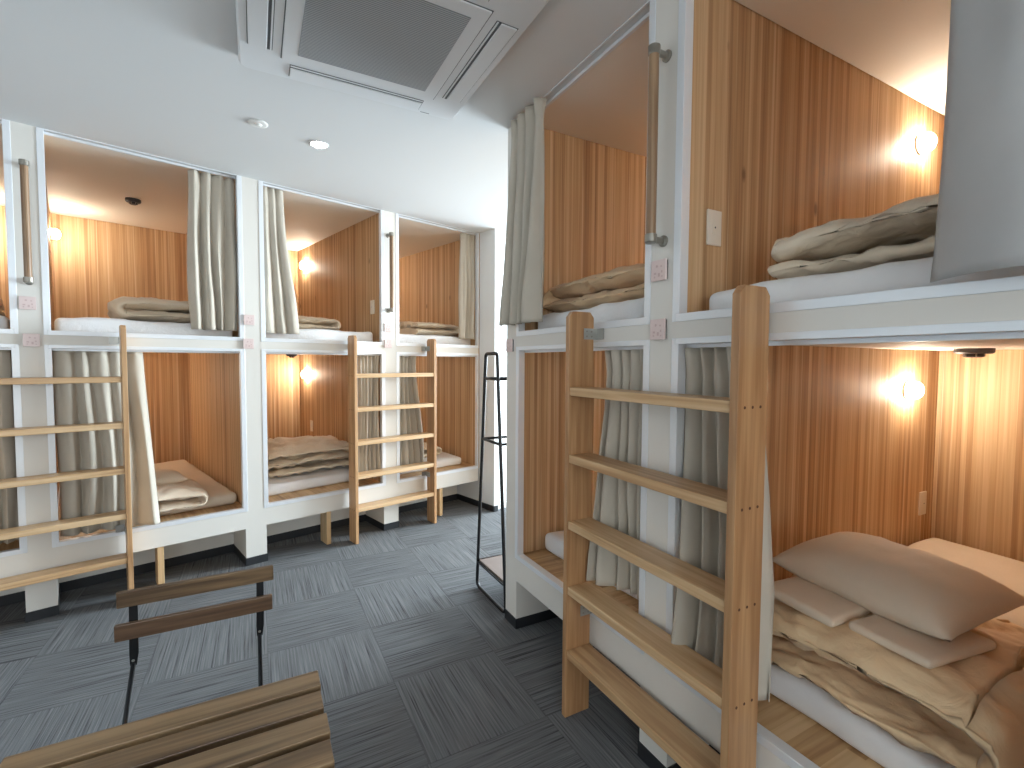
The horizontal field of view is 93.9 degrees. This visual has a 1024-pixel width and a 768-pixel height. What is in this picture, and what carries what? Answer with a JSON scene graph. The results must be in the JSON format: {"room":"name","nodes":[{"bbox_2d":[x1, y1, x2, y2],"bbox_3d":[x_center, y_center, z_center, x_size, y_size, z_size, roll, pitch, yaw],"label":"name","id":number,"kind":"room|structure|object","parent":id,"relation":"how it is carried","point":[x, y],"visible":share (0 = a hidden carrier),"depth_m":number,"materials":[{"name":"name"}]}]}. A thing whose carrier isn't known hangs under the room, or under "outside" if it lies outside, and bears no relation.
{"room":"dormitory","nodes":[
{"label":"dormitory","id":0,"kind":"room"},
{"bbox_2d":[0,499,649,767],"bbox_3d":[-1.149,1.433,1.369,9.738,0.100,9.574,-1,3,-28],"label":"floor","id":1,"kind":"structure","parent":0,"point":[417,667],"depth_m":2.33,"materials":[{"name":"carpet"}]},
{"bbox_2d":[0,118,27,606],"bbox_3d":[-3.738,-0.062,2.973,1.146,2.709,2.045,-2,4,-43],"label":"bunk","id":2,"kind":"object","parent":1,"relation":"on","point":[11,554],"visible":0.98,"depth_m":2.58,"materials":[{"name":"white wood"}]},
{"bbox_2d":[0,315,9,328],"bbox_3d":[-3.672,-0.353,2.969,0.867,0.109,1.833,-2,4,-43],"label":"mattress","id":3,"kind":"object","parent":2,"relation":"on","point":[4,321],"visible":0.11,"depth_m":2.59,"materials":[{"name":"white fabric"}]},
{"bbox_2d":[0,298,5,316],"bbox_3d":[-3.426,-0.478,2.733,0.700,0.178,0.724,-2,4,-43],"label":"duvet","id":4,"kind":"object","parent":3,"relation":"on","point":[1,301],"visible":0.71,"depth_m":3.06,"materials":[{"name":"beige fabric"}]},
{"bbox_2d":[0,350,18,543],"bbox_3d":[-2.805,0.344,2.534,0.257,1.050,0.066,-2,4,-44],"label":"privacy curtain","id":5,"kind":"object","parent":2,"relation":"hanging from","point":[8,496],"visible":0.71,"depth_m":2.59,"materials":[{"name":"fabric"}]},
{"bbox_2d":[0,325,133,590],"bbox_3d":[-2.579,0.491,2.593,0.788,1.652,0.137,-2,4,-43],"label":"ladder","id":6,"kind":"object","parent":1,"relation":"on","point":[7,583],"visible":0.97,"depth_m":2.68,"materials":[{"name":"brown wood"}]},
{"bbox_2d":[10,121,247,622],"bbox_3d":[-2.940,-0.091,3.711,1.158,2.709,2.045,-2,4,-43],"label":"bunk","id":7,"kind":"object","parent":1,"relation":"on","point":[108,248],"visible":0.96,"depth_m":3.27,"materials":[{"name":"white wood"}]},
{"bbox_2d":[18,159,33,284],"bbox_3d":[-2.591,-0.861,2.551,0.040,0.651,0.080,-2,4,-43],"label":"grab bar","id":8,"kind":"object","parent":7,"relation":"attached to","point":[28,279],"visible":1,"depth_m":2.53,"materials":[{"name":"brown wood"}]},
{"bbox_2d":[19,296,35,309],"bbox_3d":[-2.623,-0.439,2.588,0.066,0.070,0.015,-2,4,-43],"label":"number sign","id":9,"kind":"object","parent":7,"relation":"attached to","point":[25,302],"visible":1,"depth_m":2.58,"materials":[{"name":"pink plastic"}]},
{"bbox_2d":[22,333,39,346],"bbox_3d":[-2.617,-0.239,2.603,0.066,0.070,0.015,-2,4,-43],"label":"number sign","id":10,"kind":"object","parent":7,"relation":"attached to","point":[30,340],"visible":1,"depth_m":2.60,"materials":[{"name":"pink plastic"}]},
{"bbox_2d":[49,227,60,238],"bbox_3d":[-3.716,-1.220,3.889,0.064,0.094,0.094,-2,4,-43],"label":"wall lamp","id":11,"kind":"object","parent":7,"relation":"attached to","point":[54,233],"visible":0.98,"depth_m":3.86,"materials":[{"name":"white plastic"}]},
{"bbox_2d":[52,351,159,535],"bbox_3d":[-2.425,0.340,2.879,0.477,1.070,0.119,-1,3,-32],"label":"privacy curtain","id":12,"kind":"object","parent":7,"relation":"hanging from","point":[74,403],"visible":0.81,"depth_m":2.85,"materials":[{"name":"fabric"}]},
{"bbox_2d":[125,197,140,204],"bbox_3d":[-2.946,-1.415,3.717,0.100,0.040,0.100,-2,4,-43],"label":"smoke detector","id":13,"kind":"object","parent":7,"relation":"attached to","point":[132,201],"visible":1,"depth_m":3.69,"materials":[{"name":"grey plastic"}]},
{"bbox_2d":[54,317,232,336],"bbox_3d":[-2.898,-0.387,3.700,0.926,0.118,1.818,-2,4,-43],"label":"mattress","id":14,"kind":"object","parent":7,"relation":"on","point":[85,324],"visible":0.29,"depth_m":2.97,"materials":[{"name":"white fabric"}]},
{"bbox_2d":[107,296,190,322],"bbox_3d":[-2.556,-0.520,3.484,0.621,0.184,0.704,-2,4,-43],"label":"duvet","id":15,"kind":"object","parent":14,"relation":"on","point":[150,309],"visible":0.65,"depth_m":3.20,"materials":[{"name":"beige fabric"}]},
{"bbox_2d":[154,459,236,515],"bbox_3d":[-2.877,0.804,3.837,0.799,0.089,1.740,-2,4,-43],"label":"mattress","id":16,"kind":"object","parent":7,"relation":"on","point":[219,495],"visible":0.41,"depth_m":3.70,"materials":[{"name":"white fabric"}]},
{"bbox_2d":[156,478,208,512],"bbox_3d":[-2.406,0.759,3.265,0.537,0.162,0.532,-2,4,-43],"label":"duvet","id":17,"kind":"object","parent":16,"relation":"on","point":[187,494],"visible":0.48,"depth_m":3.18,"materials":[{"name":"fabric"}]},
{"bbox_2d":[155,469,187,485],"bbox_3d":[-2.497,0.656,3.286,0.300,0.110,0.400,3,4,42],"label":"pillow","id":18,"kind":"object","parent":17,"relation":"on","point":[163,476],"visible":0.39,"depth_m":3.28,"materials":[{"name":"fabric"}]},
{"bbox_2d":[187,169,237,330],"bbox_3d":[-2.003,-0.881,3.207,0.296,1.034,0.086,-2,4,-43],"label":"privacy curtain","id":19,"kind":"object","parent":7,"relation":"hanging from","point":[212,288],"visible":1,"depth_m":3.20,"materials":[{"name":"fabric"}]},
{"bbox_2d":[0,670,334,767],"bbox_3d":[-0.589,1.061,0.810,0.552,0.700,0.542,-1,3,-28],"label":"folding table","id":20,"kind":"object","parent":1,"relation":"on","point":[284,723],"visible":1,"depth_m":0.95,"materials":[{"name":"brown wood"}]},
{"bbox_2d":[114,565,272,724],"bbox_3d":[-0.856,0.991,1.288,0.404,0.790,0.432,-1,3,-28],"label":"folding chair","id":21,"kind":"object","parent":1,"relation":"on","point":[132,630],"visible":0.55,"depth_m":1.43,"materials":[{"name":"brown wood"}]},
{"bbox_2d":[186,176,385,565],"bbox_3d":[-2.149,-0.120,4.443,1.126,2.709,2.045,-2,4,-43],"label":"bunk","id":22,"kind":"object","parent":1,"relation":"on","point":[272,378],"visible":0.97,"depth_m":3.79,"materials":[{"name":"white wood"}]},
{"bbox_2d":[243,338,253,348],"bbox_3d":[-1.835,-0.281,3.326,0.066,0.070,0.015,-2,4,-43],"label":"number sign","id":23,"kind":"object","parent":22,"relation":"attached to","point":[247,343],"visible":1,"depth_m":3.32,"materials":[{"name":"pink plastic"}]},
{"bbox_2d":[244,314,254,324],"bbox_3d":[-1.829,-0.446,3.323,0.066,0.070,0.015,-2,4,-43],"label":"number sign","id":24,"kind":"object","parent":22,"relation":"attached to","point":[248,319],"visible":1,"depth_m":3.32,"materials":[{"name":"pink plastic"}]},
{"bbox_2d":[263,186,299,333],"bbox_3d":[-1.691,-0.889,3.492,0.268,1.039,0.067,-2,4,-43],"label":"privacy curtain","id":25,"kind":"object","parent":22,"relation":"hanging from","point":[281,314],"visible":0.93,"depth_m":3.48,"materials":[{"name":"fabric"}]},
{"bbox_2d":[286,354,296,357],"bbox_3d":[-2.219,-0.285,4.819,0.100,0.040,0.100,-2,4,-43],"label":"smoke detector","id":26,"kind":"object","parent":22,"relation":"attached to","point":[289,355],"visible":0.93,"depth_m":4.79,"materials":[{"name":"grey plastic"}]},
{"bbox_2d":[268,465,348,495],"bbox_3d":[-2.140,0.771,4.515,0.880,0.101,1.676,-2,4,-43],"label":"mattress","id":27,"kind":"object","parent":22,"relation":"on","point":[338,474],"visible":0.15,"depth_m":3.91,"materials":[{"name":"white fabric"}]},
{"bbox_2d":[267,435,348,477],"bbox_3d":[-1.923,0.612,4.284,0.865,0.257,0.750,-2,4,-43],"label":"duvet","id":28,"kind":"object","parent":27,"relation":"on","point":[287,456],"visible":0.81,"depth_m":4.09,"materials":[{"name":"beige fabric"}]},
{"bbox_2d":[265,329,372,341],"bbox_3d":[-2.110,-0.416,4.429,0.882,0.118,1.814,-2,4,-43],"label":"mattress","id":29,"kind":"object","parent":22,"relation":"on","point":[310,334],"visible":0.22,"depth_m":3.78,"materials":[{"name":"white fabric"}]},
{"bbox_2d":[298,316,340,329],"bbox_3d":[-1.821,-0.523,4.102,0.576,0.142,0.602,-2,4,-43],"label":"duvet","id":30,"kind":"object","parent":29,"relation":"on","point":[305,322],"visible":0.34,"depth_m":3.95,"materials":[{"name":"beige fabric"}]},
{"bbox_2d":[357,355,380,476],"bbox_3d":[-1.205,0.275,4.016,0.224,1.030,0.075,-2,4,-43],"label":"privacy curtain","id":31,"kind":"object","parent":22,"relation":"hanging from","point":[369,458],"visible":0.83,"depth_m":4.00,"materials":[{"name":"fabric"}]},
{"bbox_2d":[298,210,479,530],"bbox_3d":[-1.381,-0.148,5.152,1.092,2.709,2.045,-2,4,-43],"label":"bunk","id":32,"kind":"object","parent":1,"relation":"on","point":[340,280],"visible":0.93,"depth_m":4.78,"materials":[{"name":"white"}]},
{"bbox_2d":[300,261,306,269],"bbox_3d":[-2.302,-1.305,5.262,0.064,0.094,0.094,-2,4,-43],"label":"wall lamp","id":33,"kind":"object","parent":32,"relation":"attached to","point":[303,265],"visible":1,"depth_m":5.24,"materials":[{"name":"white plastic"}]},
{"bbox_2d":[301,370,308,378],"bbox_3d":[-2.309,-0.106,5.317,0.064,0.094,0.094,-2,4,-43],"label":"wall lamp","id":34,"kind":"object","parent":32,"relation":"attached to","point":[305,374],"visible":1,"depth_m":5.30,"materials":[{"name":"white plastic"}]},
{"bbox_2d":[310,420,312,431],"bbox_3d":[-2.211,0.462,5.273,0.011,0.120,0.070,-2,4,-43],"label":"outlet","id":35,"kind":"object","parent":32,"relation":"attached to","point":[311,421],"visible":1,"depth_m":5.26,"materials":[{"name":"beige plastic"}]},
{"bbox_2d":[370,300,374,313],"bbox_3d":[-1.213,-0.667,4.149,0.011,0.120,0.070,-2,4,-43],"label":"outlet","id":36,"kind":"object","parent":32,"relation":"attached to","point":[372,302],"visible":1,"depth_m":4.14,"materials":[{"name":"beige plastic"}]},
{"bbox_2d":[384,323,391,331],"bbox_3d":[-1.050,-0.476,4.043,0.066,0.070,0.015,-2,4,-43],"label":"number sign","id":37,"kind":"object","parent":32,"relation":"attached to","point":[387,327],"visible":1,"depth_m":4.03,"materials":[{"name":"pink plastic"}]},
{"bbox_2d":[384,339,391,347],"bbox_3d":[-1.051,-0.341,4.049,0.066,0.070,0.015,-2,4,-43],"label":"number sign","id":38,"kind":"object","parent":32,"relation":"attached to","point":[387,343],"visible":1,"depth_m":4.04,"materials":[{"name":"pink plastic"}]},
{"bbox_2d":[386,232,393,312],"bbox_3d":[-1.018,-0.932,4.005,0.040,0.663,0.080,-2,4,-43],"label":"grab bar","id":39,"kind":"object","parent":32,"relation":"attached to","point":[390,235],"visible":1,"depth_m":3.98,"materials":[{"name":"brown wood"}]},
{"bbox_2d":[399,356,423,465],"bbox_3d":[-0.914,0.249,4.284,0.286,1.000,0.078,-2,4,-43],"label":"privacy curtain","id":40,"kind":"object","parent":32,"relation":"hanging from","point":[411,451],"visible":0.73,"depth_m":4.27,"materials":[{"name":"fabric"}]},
{"bbox_2d":[400,452,460,473],"bbox_3d":[-1.359,0.745,5.200,0.790,0.100,1.696,-2,4,-43],"label":"mattress","id":41,"kind":"object","parent":32,"relation":"on","point":[444,459],"visible":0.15,"depth_m":4.74,"materials":[{"name":"white fabric"}]},
{"bbox_2d":[424,442,441,456],"bbox_3d":[-1.092,0.659,4.888,0.554,0.119,0.627,-2,4,-43],"label":"duvet","id":42,"kind":"object","parent":41,"relation":"on","point":[439,450],"visible":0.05,"depth_m":4.82,"materials":[{"name":"beige fabric"}]},
{"bbox_2d":[399,334,469,344],"bbox_3d":[-1.331,-0.444,5.151,0.871,0.117,1.820,-2,4,-43],"label":"mattress","id":43,"kind":"object","parent":32,"relation":"on","point":[403,338],"visible":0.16,"depth_m":4.47,"materials":[{"name":"white fabric"}]},
{"bbox_2d":[399,321,458,335],"bbox_3d":[-0.908,-0.557,4.931,0.536,0.145,0.618,-2,4,-43],"label":"duvet","id":44,"kind":"object","parent":43,"relation":"on","point":[415,328],"visible":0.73,"depth_m":4.71,"materials":[{"name":"beige fabric"}]},
{"bbox_2d":[458,233,474,339],"bbox_3d":[-0.432,-0.946,4.653,0.210,1.017,0.073,-2,4,-43],"label":"privacy curtain","id":45,"kind":"object","parent":32,"relation":"hanging from","point":[466,283],"visible":1,"depth_m":4.65,"materials":[{"name":"fabric"}]},
{"bbox_2d":[348,335,436,543],"bbox_3d":[-0.998,0.434,4.054,0.762,1.652,0.137,-2,4,-43],"label":"ladder","id":46,"kind":"object","parent":1,"relation":"on","point":[430,464],"visible":1,"depth_m":3.98,"materials":[{"name":"brown wood"}]},
{"bbox_2d":[476,352,506,613],"bbox_3d":[0.200,0.557,3.055,0.761,1.510,0.420,-1,3,-28],"label":"clothes rack","id":47,"kind":"object","parent":1,"relation":"on","point":[495,565],"visible":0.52,"depth_m":2.90,"materials":[{"name":"black metal"}]},
{"bbox_2d":[480,555,502,581],"bbox_3d":[0.196,1.135,3.081,0.730,0.016,0.354,-1,3,-28],"label":"shelf","id":48,"kind":"object","parent":47,"relation":"attached to","point":[493,565],"depth_m":2.98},
{"bbox_2d":[562,285,769,767],"bbox_3d":[0.454,0.553,1.625,0.137,1.652,0.778,-1,3,-28],"label":"ladder","id":49,"kind":"object","parent":1,"relation":"on","point":[733,688],"visible":1,"depth_m":1.45,"materials":[{"name":"brown wood"}]},
{"bbox_2d":[505,0,944,767],"bbox_3d":[1.111,-0.016,2.578,1.948,2.709,1.213,-1,3,-28],"label":"bunk","id":50,"kind":"object","parent":1,"relation":"on","point":[789,137],"visible":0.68,"depth_m":2.02,"materials":[{"name":"white"}]},
{"bbox_2d":[506,339,513,351],"bbox_3d":[-0.012,-0.209,2.596,0.015,0.070,0.066,-1,3,-28],"label":"number sign","id":51,"kind":"object","parent":50,"relation":"attached to","point":[509,342],"visible":1,"depth_m":2.58,"materials":[{"name":"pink plastic"}]},
{"bbox_2d":[499,97,546,325],"bbox_3d":[0.040,-0.828,2.413,0.093,1.044,0.375,-1,3,-28],"label":"privacy curtain","id":52,"kind":"object","parent":50,"relation":"hanging from","point":[524,257],"visible":1,"depth_m":2.33,"materials":[{"name":"fabric"}]},
{"bbox_2d":[538,298,643,328],"bbox_3d":[1.099,-0.311,2.540,1.764,0.117,0.876,-1,3,-28],"label":"mattress","id":53,"kind":"object","parent":50,"relation":"on","point":[629,309],"visible":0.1,"depth_m":2.00,"materials":[{"name":"white fabric"}]},
{"bbox_2d":[543,263,644,312],"bbox_3d":[0.623,-0.453,2.377,0.659,0.187,0.841,-1,3,-28],"label":"duvet","id":54,"kind":"object","parent":53,"relation":"on","point":[623,283],"visible":0.39,"depth_m":2.18,"materials":[{"name":"beige fabric"}]},
{"bbox_2d":[545,531,638,599],"bbox_3d":[1.140,0.867,2.649,1.704,0.116,0.924,-1,3,-28],"label":"mattress","id":55,"kind":"object","parent":50,"relation":"on","point":[554,541],"visible":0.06,"depth_m":2.55,"materials":[{"name":"white fabric"}]},
{"bbox_2d":[586,349,642,598],"bbox_3d":[0.435,0.335,1.875,0.135,0.936,0.290,-2,4,-42],"label":"privacy curtain","id":56,"kind":"object","parent":50,"relation":"hanging from","point":[617,502],"visible":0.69,"depth_m":1.87,"materials":[{"name":"fabric"}]},
{"bbox_2d":[645,42,671,246],"bbox_3d":[0.481,-0.787,1.587,0.080,0.646,0.040,-1,3,-28],"label":"grab bar","id":57,"kind":"object","parent":50,"relation":"attached to","point":[655,52],"visible":1,"depth_m":1.57,"materials":[{"name":"brown wood"}]},
{"bbox_2d":[650,318,666,339],"bbox_3d":[0.502,-0.187,1.639,0.015,0.070,0.066,-1,3,-28],"label":"number sign","id":58,"kind":"object","parent":50,"relation":"attached to","point":[658,327],"visible":1,"depth_m":1.63,"materials":[{"name":"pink plastic"}]},
{"bbox_2d":[651,258,667,281],"bbox_3d":[0.503,-0.387,1.629,0.015,0.070,0.066,-1,3,-28],"label":"number sign","id":59,"kind":"object","parent":50,"relation":"attached to","point":[659,268],"visible":1,"depth_m":1.62,"materials":[{"name":"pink plastic"}]},
{"bbox_2d":[706,209,721,246],"bbox_3d":[0.695,-0.537,1.643,0.070,0.120,0.011,-1,3,-28],"label":"outlet","id":60,"kind":"object","parent":50,"relation":"attached to","point":[714,218],"visible":1,"depth_m":1.64,"materials":[{"name":"beige plastic"}]},
{"bbox_2d":[902,380,923,399],"bbox_3d":[1.953,0.030,2.317,0.094,0.094,0.064,-1,3,-28],"label":"wall lamp","id":61,"kind":"object","parent":50,"relation":"attached to","point":[915,390],"visible":1,"depth_m":2.30,"materials":[{"name":"white glass"}]},
{"bbox_2d":[918,491,926,515],"bbox_3d":[2.118,0.614,2.464,0.070,0.120,0.011,-1,3,-28],"label":"outlet","id":62,"kind":"object","parent":50,"relation":"attached to","point":[922,495],"visible":1,"depth_m":2.46,"materials":[{"name":"beige plastic"}]},
{"bbox_2d":[915,132,936,154],"bbox_3d":[1.973,-1.149,2.270,0.094,0.094,0.064,-1,3,-28],"label":"wall lamp","id":63,"kind":"object","parent":50,"relation":"attached to","point":[926,142],"visible":1,"depth_m":2.25,"materials":[{"name":"white plastic"}]},
{"bbox_2d":[665,0,1023,767],"bbox_3d":[1.638,0.032,1.597,1.948,2.709,1.145,-1,3,-28],"label":"bunk","id":64,"kind":"object","parent":1,"relation":"on","point":[978,501],"visible":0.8,"depth_m":1.64,"materials":[{"name":"white wood"}]},
{"bbox_2d":[671,347,774,701],"bbox_3d":[0.660,0.399,1.485,0.302,1.026,0.153,3,3,41],"label":"privacy curtain","id":65,"kind":"object","parent":64,"relation":"hanging from","point":[698,625],"visible":0.52,"depth_m":1.51,"materials":[{"name":"fabric"}]},
{"bbox_2d":[770,664,955,767],"bbox_3d":[1.286,0.920,1.493,0.878,0.118,0.880,-1,3,-28],"label":"mattress","id":66,"kind":"object","parent":64,"relation":"on","point":[805,696],"visible":0.12,"depth_m":1.30,"materials":[{"name":"white fabric"}]},
{"bbox_2d":[771,574,1023,767],"bbox_3d":[1.181,0.767,1.403,0.699,0.228,0.688,-1,3,-28],"label":"duvet","id":67,"kind":"object","parent":66,"relation":"on","point":[968,712],"visible":0.56,"depth_m":1.19,"materials":[{"name":"beige fabric"}]},
{"bbox_2d":[774,576,871,626],"bbox_3d":[0.968,0.656,1.477,0.282,0.036,0.232,-1,3,-22],"label":"towel","id":68,"kind":"object","parent":67,"relation":"on","point":[822,605],"visible":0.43,"depth_m":1.42,"materials":[{"name":"fabric"}]},
{"bbox_2d":[773,532,1023,641],"bbox_3d":[1.143,0.585,1.466,0.360,0.173,0.520,-1,3,-20],"label":"pillow","id":69,"kind":"object","parent":67,"relation":"on","point":[915,589],"visible":0.99,"depth_m":1.34,"materials":[{"name":"fabric"}]},
{"bbox_2d":[848,615,996,668],"bbox_3d":[1.083,0.667,1.272,0.272,0.026,0.202,-1,3,-20],"label":"towel","id":70,"kind":"object","parent":67,"relation":"on","point":[930,652],"visible":0.75,"depth_m":1.22,"materials":[{"name":"fabric"}]},
{"bbox_2d":[709,257,1023,309],"bbox_3d":[1.602,-0.262,1.606,1.755,0.111,0.868,-1,3,-28],"label":"mattress","id":71,"kind":"object","parent":64,"relation":"on","point":[910,273],"visible":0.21,"depth_m":1.17,"materials":[{"name":"white fabric"}]},
{"bbox_2d":[767,194,938,278],"bbox_3d":[1.215,-0.398,1.323,0.588,0.190,0.711,-1,3,-28],"label":"duvet","id":72,"kind":"object","parent":71,"relation":"on","point":[905,231],"visible":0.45,"depth_m":1.32,"materials":[{"name":"beige fabric"}]},
{"bbox_2d":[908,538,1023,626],"bbox_3d":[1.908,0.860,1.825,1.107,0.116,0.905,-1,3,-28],"label":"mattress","id":73,"kind":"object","parent":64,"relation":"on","point":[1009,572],"visible":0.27,"depth_m":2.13,"materials":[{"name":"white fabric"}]},
{"bbox_2d":[953,348,995,357],"bbox_3d":[2.042,-0.137,2.113,0.135,0.040,0.135,-1,3,-28],"label":"smoke detector","id":74,"kind":"object","parent":64,"relation":"attached to","point":[967,352],"visible":1,"depth_m":2.08,"materials":[{"name":"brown plastic"}]},
{"bbox_2d":[0,0,649,233],"bbox_3d":[-1.133,-1.374,1.241,9.738,0.100,9.574,-1,3,-28],"label":"ceiling","id":75,"kind":"structure","parent":0,"point":[162,78],"depth_m":2.35,"materials":[{"name":"white paint"}]},
{"bbox_2d":[248,119,267,127],"bbox_3d":[-1.348,-1.377,2.538,0.096,0.014,0.096,-1,3,-28],"label":"sprinkler","id":76,"kind":"object","parent":75,"relation":"attached to","point":[257,123],"visible":1,"depth_m":2.53,"materials":[{"name":"white plastic"}]},
{"bbox_2d":[309,140,327,148],"bbox_3d":[-1.122,-1.391,2.778,0.104,0.006,0.104,-1,3,-28],"label":"recessed light","id":77,"kind":"object","parent":75,"relation":"in","point":[319,144],"visible":1,"depth_m":2.77,"materials":[{"name":"white plastic"}]},
{"bbox_2d":[235,0,548,118],"bbox_3d":[-0.499,-1.323,1.798,0.944,0.044,0.944,-1,3,-28],"label":"air conditioner","id":78,"kind":"object","parent":75,"relation":"attached to","point":[430,57],"visible":1,"depth_m":1.83,"materials":[{"name":"white plastic"}]},
{"bbox_2d":[246,0,274,49],"bbox_3d":[-0.848,-1.303,1.611,0.088,0.003,0.572,-1,3,-28],"label":"vent","id":79,"kind":"object","parent":78,"relation":"attached to","point":[260,14],"depth_m":1.73,"materials":[{"name":"white plastic"}]},
{"bbox_2d":[288,65,423,109],"bbox_3d":[-0.686,-1.324,2.147,0.572,0.008,0.088,-1,3,-28],"label":"outlet","id":80,"kind":"object","parent":78,"relation":"attached to","point":[306,74],"depth_m":2.13,"materials":[{"name":"white plastic"}]},
{"bbox_2d":[298,0,470,90],"bbox_3d":[-0.499,-1.303,1.799,0.524,0.004,0.524,-1,3,-28],"label":"grille","id":81,"kind":"object","parent":78,"relation":"attached to","point":[408,44],"depth_m":1.79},
{"bbox_2d":[442,21,517,102],"bbox_3d":[-0.150,-1.314,1.986,0.088,0.008,0.572,-1,3,-28],"label":"outlet","id":82,"kind":"object","parent":78,"relation":"attached to","point":[498,36],"depth_m":1.93,"materials":[{"name":"white plastic"}]},
{"bbox_2d":[457,229,498,505],"bbox_3d":[-0.973,-0.161,5.481,0.052,2.709,2.430,-2,4,-43],"label":"wall","id":83,"kind":"structure","parent":0,"point":[489,240],"depth_m":4.64,"materials":[{"name":"white paint"}]},
{"bbox_2d":[458,494,497,511],"bbox_3d":[-0.355,1.200,4.856,0.055,0.055,0.588,-2,4,-43],"label":"baseboard","id":84,"kind":"structure","parent":83,"relation":"attached to","point":[460,497],"depth_m":4.82,"materials":[{"name":"black"}]},
{"bbox_2d":[498,231,505,508],"bbox_3d":[0.716,-0.150,5.471,2.415,2.709,0.060,-2,4,-43],"label":"window","id":85,"kind":"structure","parent":83,"relation":"in","point":[501,234],"depth_m":4.68,"materials":[{"name":"white glass"}]},
{"bbox_3d":[2.151,0.079,0.641,1.948,2.709,1.155,-1,3,-28],"label":"bunk","id":86,"kind":"object","parent":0,"visible":0},
{"bbox_2d":[930,0,1023,281],"bbox_3d":[0.917,-0.733,0.741,0.112,1.071,0.432,-1,3,-28],"label":"privacy curtain","id":87,"kind":"object","parent":86,"relation":"hanging from","point":[980,220],"visible":1,"depth_m":0.87,"materials":[{"name":"grey fabric"}]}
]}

